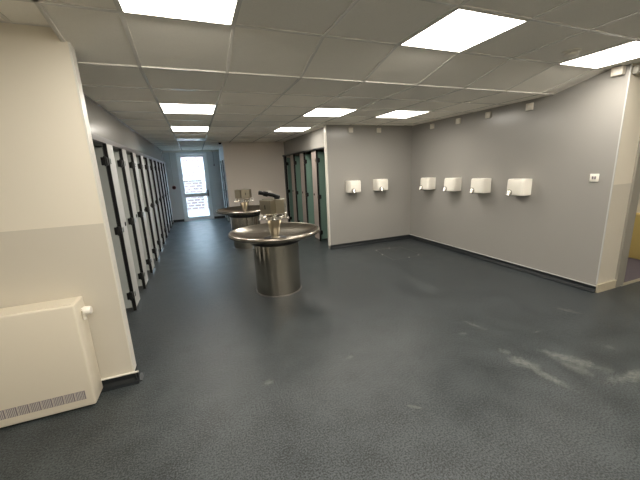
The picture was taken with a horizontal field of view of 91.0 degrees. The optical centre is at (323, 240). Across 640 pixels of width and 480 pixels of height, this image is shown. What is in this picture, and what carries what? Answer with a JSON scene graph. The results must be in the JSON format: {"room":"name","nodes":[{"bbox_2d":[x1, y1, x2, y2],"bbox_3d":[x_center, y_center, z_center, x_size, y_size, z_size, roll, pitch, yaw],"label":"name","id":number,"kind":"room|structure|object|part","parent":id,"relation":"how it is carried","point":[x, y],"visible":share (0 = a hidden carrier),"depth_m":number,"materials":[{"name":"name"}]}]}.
{"room":"public restroom","nodes":[
{"label":"public restroom","id":0,"kind":"room"},
{"bbox_2d":[84,95,162,162],"bbox_3d":[-3.487,-1.783,5.938,0.100,0.436,8.835,-7,14,-21],"label":"wall","id":1,"kind":"structure","parent":0,"point":[102,123],"depth_m":3.97,"materials":[{"name":"grey paint"}]},
{"bbox_2d":[91,132,164,163],"bbox_3d":[-3.412,-1.606,6.006,0.044,0.055,8.835,-7,14,-21],"label":"trim","id":2,"kind":"structure","parent":1,"relation":"attached to","point":[95,137],"depth_m":3.82,"materials":[{"name":"grey metal"}]},
{"bbox_2d":[162,152,225,220],"bbox_3d":[-3.724,-1.934,10.740,6.200,2.386,0.120,-7,14,-21],"label":"wall","id":3,"kind":"structure","parent":0,"point":[215,179],"depth_m":10.46,"materials":[{"name":"white paint"}]},
{"bbox_2d":[169,154,175,189],"bbox_3d":[-4.881,-2.212,10.119,0.124,1.162,0.045,-7,14,-21],"label":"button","id":4,"kind":"object","parent":3,"relation":"attached to","point":[173,186],"visible":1,"depth_m":10.17,"materials":[{"name":"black plastic"}]},
{"bbox_2d":[162,150,218,152],"bbox_3d":[-4.295,-2.889,10.223,1.716,0.050,0.030,-7,14,-21],"label":"trim","id":5,"kind":"structure","parent":3,"relation":"attached to","point":[186,150],"depth_m":10.23,"materials":[{"name":"white plastic"}]},
{"bbox_2d":[175,152,213,220],"bbox_3d":[-4.271,-1.770,10.506,0.930,2.215,0.160,-7,14,-21],"label":"door","id":6,"kind":"structure","parent":3,"relation":"in","point":[201,154],"depth_m":10.48,"materials":[{"name":"white metal"}]},
{"bbox_2d":[219,146,223,160],"bbox_3d":[-2.971,-2.617,9.403,0.090,0.386,2.610,-7,14,-21],"label":"wall","id":7,"kind":"structure","parent":0,"point":[221,155],"depth_m":9.78,"materials":[{"name":"white paint"}]},
{"bbox_2d":[222,142,323,228],"bbox_3d":[-1.207,-1.575,8.843,2.890,2.316,0.120,-7,14,-21],"label":"wall","id":8,"kind":"structure","parent":0,"point":[255,166],"depth_m":8.46,"materials":[{"name":"beige paint"}]},
{"bbox_2d":[284,128,323,154],"bbox_3d":[-0.450,-2.227,7.211,0.090,0.386,3.160,-7,14,-21],"label":"wall","id":9,"kind":"structure","parent":0,"point":[315,139],"depth_m":6.94,"materials":[{"name":"grey paint"}]},
{"bbox_2d":[282,147,323,156],"bbox_3d":[-0.511,-2.016,7.231,0.060,0.030,3.160,-7,14,-21],"label":"trim","id":10,"kind":"structure","parent":9,"relation":"attached to","point":[320,148],"depth_m":6.98,"materials":[{"name":"black laminate"}]},
{"bbox_2d":[0,218,639,479],"bbox_3d":[-0.306,0.519,4.911,9.600,0.100,14.150,-7,14,-21],"label":"floor","id":11,"kind":"structure","parent":0,"point":[439,363],"depth_m":2.32,"materials":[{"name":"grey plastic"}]},
{"bbox_2d":[0,22,132,378],"bbox_3d":[-2.804,0.043,1.690,2.793,2.462,0.085,-7,14,-21],"label":"wall pier","id":12,"kind":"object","parent":11,"relation":"on","point":[54,245],"visible":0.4,"depth_m":2.00,"materials":[{"name":"beige paint"}]},
{"bbox_2d":[0,296,102,427],"bbox_3d":[-2.463,0.866,1.847,1.940,0.737,0.189,-7,14,-21],"label":"radiator","id":13,"kind":"object","parent":12,"relation":"attached to","point":[49,365],"visible":1,"depth_m":2.01,"materials":[{"name":"beige metal"}]},
{"bbox_2d":[0,297,77,315],"bbox_3d":[-2.503,0.513,1.755,1.845,0.005,0.140,-7,14,-21],"label":"radiator top","id":14,"kind":"object","parent":13,"relation":"attached to","point":[67,303],"depth_m":1.99,"materials":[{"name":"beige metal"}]},
{"bbox_3d":[-1.600,0.476,2.135,0.043,0.061,0.061,-7,14,-21],"label":"thermostat knob","id":15,"kind":"part","parent":13,"relation":"part of","materials":[{"name":"white plastic"}]},
{"bbox_2d":[67,41,135,371],"bbox_3d":[-1.509,-0.105,2.189,0.010,2.262,0.088,-7,14,-21],"label":"trim","id":16,"kind":"structure","parent":12,"relation":"attached to","point":[71,49],"depth_m":2.13,"materials":[{"name":"white plastic"}]},
{"bbox_2d":[101,370,139,392],"bbox_3d":[-2.716,1.213,1.899,2.823,0.082,0.047,-7,14,-21],"label":"baseboard","id":17,"kind":"object","parent":12,"relation":"attached to","point":[127,379],"visible":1,"depth_m":2.36,"materials":[{"name":"black plastic"}]},
{"bbox_2d":[94,144,140,310],"bbox_3d":[-2.981,-0.019,3.310,1.556,1.880,0.326,-7,14,-21],"label":"stall","id":18,"kind":"object","parent":11,"relation":"on","point":[106,164],"visible":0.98,"depth_m":3.47,"materials":[{"name":"grey laminate"}]},
{"bbox_2d":[113,149,148,288],"bbox_3d":[-3.271,-0.166,4.014,1.556,1.880,0.326,-7,14,-21],"label":"stall","id":19,"kind":"object","parent":11,"relation":"on","point":[120,156],"visible":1,"depth_m":4.18,"materials":[{"name":"grey laminate"}]},
{"bbox_2d":[134,366,143,380],"bbox_3d":[-1.435,1.037,2.450,0.047,0.075,0.105,-7,14,-21],"label":"baseboard","id":20,"kind":"structure","parent":11,"relation":"on","point":[141,374],"depth_m":2.45,"materials":[{"name":"black plastic"}]},
{"bbox_2d":[127,153,154,272],"bbox_3d":[-3.560,-0.314,4.718,1.556,1.880,0.326,-7,14,-21],"label":"stall","id":21,"kind":"object","parent":11,"relation":"on","point":[132,161],"visible":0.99,"depth_m":4.89,"materials":[{"name":"grey laminate"}]},
{"bbox_2d":[136,156,159,260],"bbox_3d":[-3.849,-0.461,5.422,1.556,1.880,0.326,-7,14,-21],"label":"stall","id":22,"kind":"object","parent":11,"relation":"on","point":[140,162],"visible":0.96,"depth_m":5.60,"materials":[{"name":"grey laminate"}]},
{"bbox_2d":[143,158,162,251],"bbox_3d":[-4.138,-0.609,6.125,1.556,1.880,0.326,-7,14,-21],"label":"stall","id":23,"kind":"object","parent":11,"relation":"on","point":[146,160],"visible":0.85,"depth_m":6.31,"materials":[{"name":"grey laminate"}]},
{"bbox_2d":[149,159,165,243],"bbox_3d":[-4.427,-0.756,6.829,1.556,1.880,0.326,-7,14,-21],"label":"stall","id":24,"kind":"object","parent":11,"relation":"on","point":[151,162],"visible":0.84,"depth_m":7.02,"materials":[{"name":"grey laminate"}]},
{"bbox_2d":[154,161,168,237],"bbox_3d":[-4.716,-0.904,7.533,1.556,1.880,0.326,-7,14,-21],"label":"stall","id":25,"kind":"object","parent":11,"relation":"on","point":[155,162],"visible":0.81,"depth_m":7.73,"materials":[{"name":"grey laminate"}]},
{"bbox_2d":[157,162,170,232],"bbox_3d":[-5.005,-1.051,8.237,1.556,1.880,0.326,-7,14,-21],"label":"stall","id":26,"kind":"object","parent":11,"relation":"on","point":[158,163],"visible":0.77,"depth_m":8.43,"materials":[{"name":"grey laminate"}]},
{"bbox_2d":[160,163,171,227],"bbox_3d":[-5.295,-1.199,8.941,1.556,1.880,0.326,-7,14,-21],"label":"stall","id":27,"kind":"object","parent":11,"relation":"on","point":[161,164],"visible":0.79,"depth_m":9.14,"materials":[{"name":"grey laminate"}]},
{"bbox_2d":[163,164,173,223],"bbox_3d":[-5.584,-1.346,9.644,1.556,1.880,0.326,-7,14,-21],"label":"stall","id":28,"kind":"object","parent":11,"relation":"on","point":[164,168],"visible":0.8,"depth_m":9.85,"materials":[{"name":"grey laminate"}]},
{"bbox_2d":[220,161,227,218],"bbox_3d":[-2.825,-1.705,10.659,1.106,1.900,0.326,-7,14,-21],"label":"stall","id":29,"kind":"object","parent":11,"relation":"on","point":[220,161],"visible":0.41,"depth_m":10.38,"materials":[{"name":"grey laminate"}]},
{"bbox_2d":[221,160,229,221],"bbox_3d":[-2.563,-1.572,10.023,1.106,1.900,0.326,-7,14,-21],"label":"stall","id":30,"kind":"object","parent":11,"relation":"on","point":[222,160],"visible":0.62,"depth_m":9.75,"materials":[{"name":"grey laminate"}]},
{"bbox_2d":[223,160,230,224],"bbox_3d":[-2.302,-1.438,9.387,1.106,1.900,0.326,-7,14,-21],"label":"stall","id":31,"kind":"object","parent":11,"relation":"on","point":[223,160],"visible":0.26,"depth_m":9.17,"materials":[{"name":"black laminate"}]},
{"bbox_2d":[216,189,259,248],"bbox_3d":[-1.618,-0.457,6.552,1.154,1.185,1.154,10,18,44],"label":"fountain","id":32,"kind":"object","parent":11,"relation":"on","point":[243,215],"visible":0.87,"depth_m":6.36,"materials":[{"name":"silver metal"}]},
{"bbox_2d":[234,189,241,198],"bbox_3d":[-1.737,-0.931,6.444,0.160,0.203,0.195,-7,14,-21],"label":"soap dispenser","id":33,"kind":"object","parent":32,"relation":"on","point":[237,192],"depth_m":6.36,"materials":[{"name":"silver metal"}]},
{"bbox_2d":[216,205,259,215],"bbox_3d":[-1.624,-0.594,6.521,1.154,0.130,1.154,-10,15,-29],"label":"bowl","id":34,"kind":"object","parent":32,"relation":"on","point":[250,210],"depth_m":6.46,"materials":[{"name":"silver metal"}]},
{"bbox_2d":[239,189,249,199],"bbox_3d":[-1.589,-0.918,6.359,0.182,0.203,0.128,-7,14,-21],"label":"soap dispenser","id":35,"kind":"object","parent":32,"relation":"on","point":[243,194],"depth_m":6.32,"materials":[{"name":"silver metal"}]},
{"bbox_2d":[228,198,319,296],"bbox_3d":[-0.613,0.065,4.067,1.154,1.185,1.154,-8,14,-24],"label":"fountain","id":36,"kind":"object","parent":11,"relation":"on","point":[274,242],"visible":0.99,"depth_m":3.90,"materials":[{"name":"silver metal"}]},
{"bbox_2d":[259,199,275,216],"bbox_3d":[-0.683,-0.393,3.876,0.186,0.203,0.197,-7,14,-21],"label":"soap dispenser","id":37,"kind":"object","parent":36,"relation":"on","point":[267,206],"depth_m":3.83,"materials":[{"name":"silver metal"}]},
{"bbox_2d":[258,191,279,198],"bbox_3d":[-0.671,-0.560,3.887,0.271,0.123,0.093,-9,14,-26],"label":"handset","id":38,"kind":"object","parent":36,"relation":"on","point":[264,193],"visible":1,"depth_m":3.86,"materials":[{"name":"black plastic"}]},
{"bbox_2d":[228,222,319,243],"bbox_3d":[-0.619,-0.072,4.036,1.154,0.130,1.154,5,15,30],"label":"bowl","id":39,"kind":"object","parent":36,"relation":"on","point":[288,232],"depth_m":4.10,"materials":[{"name":"silver metal"}]},
{"bbox_2d":[275,198,285,213],"bbox_3d":[-0.535,-0.418,3.958,0.160,0.203,0.195,-7,14,-21],"label":"soap dispenser","id":40,"kind":"object","parent":36,"relation":"on","point":[280,204],"depth_m":3.87,"materials":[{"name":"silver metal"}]},
{"bbox_2d":[284,156,293,221],"bbox_3d":[-0.712,-1.400,8.920,0.680,1.900,0.165,-7,14,-21],"label":"stall","id":41,"kind":"object","parent":11,"relation":"on","point":[287,164],"visible":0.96,"depth_m":8.76,"materials":[{"name":"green laminate"}]},
{"bbox_3d":[-0.665,-1.398,8.868,0.630,1.795,0.014,-7,14,-21],"label":"door","id":42,"kind":"part","parent":41,"relation":"part of","materials":[{"name":"green laminate"}]},
{"bbox_2d":[290,155,302,222],"bbox_3d":[-0.177,-1.294,8.353,1.256,1.900,0.326,-7,14,-21],"label":"stall","id":43,"kind":"object","parent":11,"relation":"on","point":[295,160],"visible":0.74,"depth_m":8.05,"materials":[{"name":"green laminate"}]},
{"bbox_3d":[-0.370,-1.243,8.130,0.646,1.795,0.014,-7,14,-21],"label":"door","id":44,"kind":"part","parent":43,"relation":"part of","materials":[{"name":"green laminate"}]},
{"bbox_2d":[300,153,314,223],"bbox_3d":[0.122,-1.142,7.626,1.256,1.900,0.326,-7,14,-21],"label":"stall","id":45,"kind":"object","parent":11,"relation":"on","point":[305,159],"visible":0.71,"depth_m":7.31,"materials":[{"name":"green laminate"}]},
{"bbox_3d":[-0.072,-1.091,7.403,0.646,1.795,0.014,-7,14,-21],"label":"door","id":46,"kind":"part","parent":45,"relation":"part of","materials":[{"name":"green laminate"}]},
{"bbox_2d":[311,150,327,240],"bbox_3d":[0.420,-0.990,6.900,1.256,1.900,0.326,-7,14,-21],"label":"stall","id":47,"kind":"object","parent":11,"relation":"on","point":[318,158],"visible":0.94,"depth_m":6.61,"materials":[{"name":"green laminate"}]},
{"bbox_3d":[0.227,-0.939,6.677,0.646,1.795,0.014,-7,14,-21],"label":"door","id":48,"kind":"part","parent":47,"relation":"part of","materials":[{"name":"green laminate"}]},
{"bbox_2d":[0,0,639,150],"bbox_3d":[-0.391,-1.823,4.338,9.576,0.142,14.012,-7,14,-21],"label":"ceiling","id":49,"kind":"structure","parent":0,"point":[94,36],"depth_m":2.46,"materials":[{"name":"tile"}]},
{"bbox_2d":[118,0,237,24],"bbox_3d":[-0.720,-1.232,1.554,0.576,0.020,0.576,-7,14,-21],"label":"recessed light","id":50,"kind":"object","parent":49,"relation":"in","point":[210,11],"visible":1,"depth_m":1.71,"materials":[{"name":"white plastic"}]},
{"bbox_2d":[159,103,215,113],"bbox_3d":[-1.591,-1.556,3.717,0.576,0.020,0.576,-7,14,-21],"label":"recessed light","id":51,"kind":"object","parent":49,"relation":"in","point":[166,107],"visible":0.89,"depth_m":3.69,"materials":[{"name":"white plastic"}]},
{"bbox_2d":[171,126,208,130],"bbox_3d":[-2.269,-1.902,5.365,0.576,0.020,0.576,-7,14,-21],"label":"recessed light","id":52,"kind":"object","parent":49,"relation":"in","point":[174,128],"visible":0.86,"depth_m":5.34,"materials":[{"name":"white plastic"}]},
{"bbox_2d":[177,138,204,140],"bbox_3d":[-2.946,-2.247,7.014,0.576,0.020,0.576,-7,14,-21],"label":"recessed light","id":53,"kind":"object","parent":49,"relation":"in","point":[178,139],"visible":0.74,"depth_m":6.97,"materials":[{"name":"white plastic"}]},
{"bbox_2d":[274,127,310,131],"bbox_3d":[-0.600,-2.118,6.005,0.576,0.020,0.576,-7,14,-21],"label":"recessed light","id":54,"kind":"object","parent":49,"relation":"in","point":[282,129],"visible":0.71,"depth_m":5.99,"materials":[{"name":"white plastic"}]},
{"bbox_2d":[276,128,308,130],"bbox_3d":[-0.600,-2.118,6.006,0.568,0.013,0.568,-7,14,-21],"label":"diffuser","id":55,"kind":"object","parent":54,"relation":"attached to","point":[280,129],"depth_m":5.99,"materials":[{"name":"white plastic"}]},
{"bbox_2d":[0,0,639,150],"bbox_3d":[-0.390,-1.814,4.340,9.624,0.141,14.060,-7,14,-21],"label":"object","id":56,"kind":"structure","parent":49,"relation":"attached to","point":[39,2],"depth_m":2.54,"materials":[{"name":"white metal"}]},
{"bbox_2d":[303,108,356,116],"bbox_3d":[0.077,-1.773,4.357,0.576,0.020,0.576,-7,14,-21],"label":"recessed light","id":57,"kind":"object","parent":49,"relation":"in","point":[330,112],"visible":0.81,"depth_m":4.33,"materials":[{"name":"white plastic"}]},
{"bbox_2d":[375,110,429,117],"bbox_3d":[1.189,-1.917,4.784,0.576,0.020,0.576,-7,14,-21],"label":"recessed light","id":58,"kind":"object","parent":49,"relation":"in","point":[398,113],"visible":0.89,"depth_m":4.76,"materials":[{"name":"white plastic"}]},
{"bbox_2d":[400,8,527,51],"bbox_3d":[0.949,-1.448,2.194,0.576,0.020,0.576,-7,14,-21],"label":"recessed light","id":59,"kind":"object","parent":49,"relation":"in","point":[462,29],"visible":0.76,"depth_m":2.15,"materials":[{"name":"white plastic"}]},
{"bbox_2d":[561,48,580,58],"bbox_3d":[2.110,-1.584,2.682,0.136,0.056,0.136,-7,14,-21],"label":"smoke detector","id":60,"kind":"object","parent":49,"relation":"attached to","point":[571,53],"visible":1,"depth_m":2.65,"materials":[{"name":"white plastic"}]},
{"bbox_2d":[559,40,639,68],"bbox_3d":[2.617,-1.665,2.834,0.576,0.020,0.576,-7,14,-21],"label":"recessed light","id":61,"kind":"object","parent":49,"relation":"in","point":[630,50],"visible":0.83,"depth_m":2.85,"materials":[{"name":"white plastic"}]},
{"bbox_2d":[324,125,411,248],"bbox_3d":[0.937,-1.074,6.233,1.868,2.316,0.090,-7,14,-21],"label":"wall","id":62,"kind":"structure","parent":0,"point":[365,155],"depth_m":6.16,"materials":[{"name":"grey paint"}]},
{"bbox_2d":[323,125,330,245],"bbox_3d":[0.073,-0.974,5.897,0.016,2.222,0.094,-7,14,-21],"label":"trim","id":63,"kind":"structure","parent":62,"relation":"attached to","point":[325,132],"depth_m":5.87,"materials":[{"name":"white paint"}]},
{"bbox_2d":[346,180,360,192],"bbox_3d":[0.586,-1.002,5.924,0.250,0.231,0.237,-7,14,-21],"label":"dryer","id":64,"kind":"object","parent":62,"relation":"attached to","point":[354,186],"visible":1,"depth_m":5.87,"materials":[{"name":"white plastic"}]},
{"bbox_2d":[330,234,409,249],"bbox_3d":[1.009,0.031,6.419,1.868,0.075,0.047,-7,14,-21],"label":"baseboard","id":65,"kind":"structure","parent":62,"relation":"attached to","point":[337,246],"depth_m":6.39,"materials":[{"name":"black plastic"}]},
{"bbox_2d":[373,179,387,190],"bbox_3d":[1.142,-1.074,6.138,0.250,0.231,0.237,-7,14,-21],"label":"dryer","id":66,"kind":"object","parent":62,"relation":"attached to","point":[378,184],"visible":1,"depth_m":6.08,"materials":[{"name":"white plastic"}]},
{"bbox_2d":[410,64,630,284],"bbox_3d":[2.487,-0.936,5.006,0.100,2.462,3.548,-7,14,-21],"label":"wall","id":67,"kind":"structure","parent":0,"point":[569,135],"depth_m":4.19,"materials":[{"name":"grey paint"}]},
{"bbox_2d":[419,177,435,189],"bbox_3d":[1.935,-1.061,5.930,0.237,0.231,0.250,-7,14,-21],"label":"dryer","id":68,"kind":"object","parent":67,"relation":"attached to","point":[426,183],"visible":1,"depth_m":5.84,"materials":[{"name":"white plastic"}]},
{"bbox_2d":[442,178,461,191],"bbox_3d":[2.168,-0.942,5.362,0.237,0.231,0.250,-7,14,-21],"label":"dryer","id":69,"kind":"object","parent":67,"relation":"attached to","point":[450,184],"visible":1,"depth_m":5.28,"materials":[{"name":"white plastic"}]},
{"bbox_2d":[469,178,491,193],"bbox_3d":[2.385,-0.832,4.836,0.237,0.231,0.250,-7,14,-21],"label":"dryer","id":70,"kind":"object","parent":67,"relation":"attached to","point":[478,185],"visible":1,"depth_m":4.75,"materials":[{"name":"white plastic"}]},
{"bbox_2d":[485,111,491,118],"bbox_3d":[2.435,-1.847,4.644,0.035,0.086,0.086,-7,14,-21],"label":"wall box","id":71,"kind":"object","parent":67,"relation":"attached to","point":[487,114],"visible":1,"depth_m":4.63,"materials":[{"name":"beige plastic"}]},
{"bbox_2d":[410,234,595,292],"bbox_3d":[2.488,0.241,5.197,0.047,0.082,3.450,-7,14,-21],"label":"baseboard","id":72,"kind":"structure","parent":67,"relation":"attached to","point":[584,286],"depth_m":4.52,"materials":[{"name":"black plastic"}]},
{"bbox_2d":[505,178,531,195],"bbox_3d":[2.619,-0.712,4.264,0.237,0.231,0.250,-7,14,-21],"label":"dryer","id":73,"kind":"object","parent":67,"relation":"attached to","point":[516,187],"visible":1,"depth_m":4.18,"materials":[{"name":"white plastic"}]},
{"bbox_2d":[525,103,533,110],"bbox_3d":[2.670,-1.727,4.072,0.035,0.086,0.086,-7,14,-21],"label":"wall box","id":74,"kind":"object","parent":67,"relation":"attached to","point":[529,106],"visible":1,"depth_m":4.05,"materials":[{"name":"beige plastic"}]},
{"bbox_2d":[589,174,598,181],"bbox_3d":[3.027,-0.697,3.515,0.017,0.086,0.086,-7,14,-21],"label":"light switch","id":75,"kind":"object","parent":67,"relation":"attached to","point":[593,177],"visible":1,"depth_m":3.51,"materials":[{"name":"white plastic"}]},
{"bbox_2d":[596,64,632,283],"bbox_3d":[3.103,-0.616,3.373,0.009,2.308,0.012,-7,14,-21],"label":"trim","id":76,"kind":"structure","parent":67,"relation":"attached to","point":[631,64],"depth_m":3.34,"materials":[{"name":"grey"}]},
{"bbox_2d":[596,64,639,284],"bbox_3d":[4.033,-0.728,3.795,2.050,2.462,0.120,-7,14,-21],"label":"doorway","id":77,"kind":"structure","parent":67,"relation":"in","point":[630,134],"depth_m":3.44,"materials":[{"name":"beige paint"}]},
{"bbox_2d":[595,280,616,292],"bbox_3d":[3.320,0.540,3.690,0.352,0.097,0.022,-7,14,-21],"label":"baseboard","id":78,"kind":"structure","parent":77,"relation":"attached to","point":[608,285],"depth_m":3.67,"materials":[{"name":"beige"}]},
{"bbox_2d":[615,136,639,286],"bbox_3d":[3.936,-0.584,3.774,1.120,2.200,0.160,-7,14,-21],"label":"door frame","id":79,"kind":"structure","parent":77,"relation":"attached to","point":[634,194],"depth_m":3.62,"materials":[{"name":"grey paint"}]},
{"bbox_2d":[632,64,639,74],"bbox_3d":[3.148,-1.695,3.129,0.150,0.085,0.065,-7,14,-21],"label":"sensor box","id":80,"kind":"object","parent":77,"relation":"attached to","point":[636,68],"depth_m":3.10,"materials":[{"name":"grey paint"}]},
{"bbox_2d":[610,65,625,76],"bbox_3d":[2.995,-1.716,3.195,0.058,0.084,0.100,-7,14,-21],"label":"sensor box","id":81,"kind":"object","parent":67,"relation":"attached to","point":[620,70],"visible":1,"depth_m":3.17,"materials":[{"name":"beige plastic"}]},
{"bbox_2d":[624,258,639,281],"bbox_3d":[3.673,0.279,5.213,1.952,0.102,2.579,-7,14,-21],"label":"floor","id":82,"kind":"structure","parent":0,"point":[633,265],"depth_m":4.29,"materials":[{"name":"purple carpet"}]},
{"bbox_2d":[628,213,639,259],"bbox_3d":[4.744,-0.069,4.781,0.150,0.678,0.330,-7,14,-21],"label":"board","id":83,"kind":"object","parent":82,"relation":"on","point":[634,252],"visible":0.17,"depth_m":4.72,"materials":[{"name":"yellow"}]},
{"bbox_2d":[636,195,639,212],"bbox_3d":[5.414,-0.661,3.242,0.100,2.462,7.300,-7,14,-21],"label":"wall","id":84,"kind":"structure","parent":0,"point":[638,206],"depth_m":4.78,"materials":[{"name":"beige paint"}]},
{"label":"outside","id":85,"kind":"structure","parent":0,"visible":0},
{"bbox_2d":[188,209,209,216],"bbox_3d":[-5.731,-1.681,15.777,13.000,0.110,10.430,-7,14,-21],"label":"ground","id":86,"kind":"structure","parent":85,"point":[193,213],"depth_m":12.84,"materials":[{"name":"white"}]},
{"bbox_2d":[180,157,208,210],"bbox_3d":[-5.173,-2.792,13.946,13.000,3.040,0.250,-7,14,-21],"label":"wall","id":87,"kind":"structure","parent":86,"relation":"on","point":[192,167],"depth_m":13.68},
{"bbox_2d":[183,178,207,209],"bbox_3d":[-5.777,-1.969,13.655,1.275,1.395,0.090,-7,14,-21],"label":"drainpipe","id":88,"kind":"object","parent":87,"relation":"attached to","point":[186,179],"visible":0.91,"depth_m":13.73,"materials":[{"name":"white plastic"}]}
]}

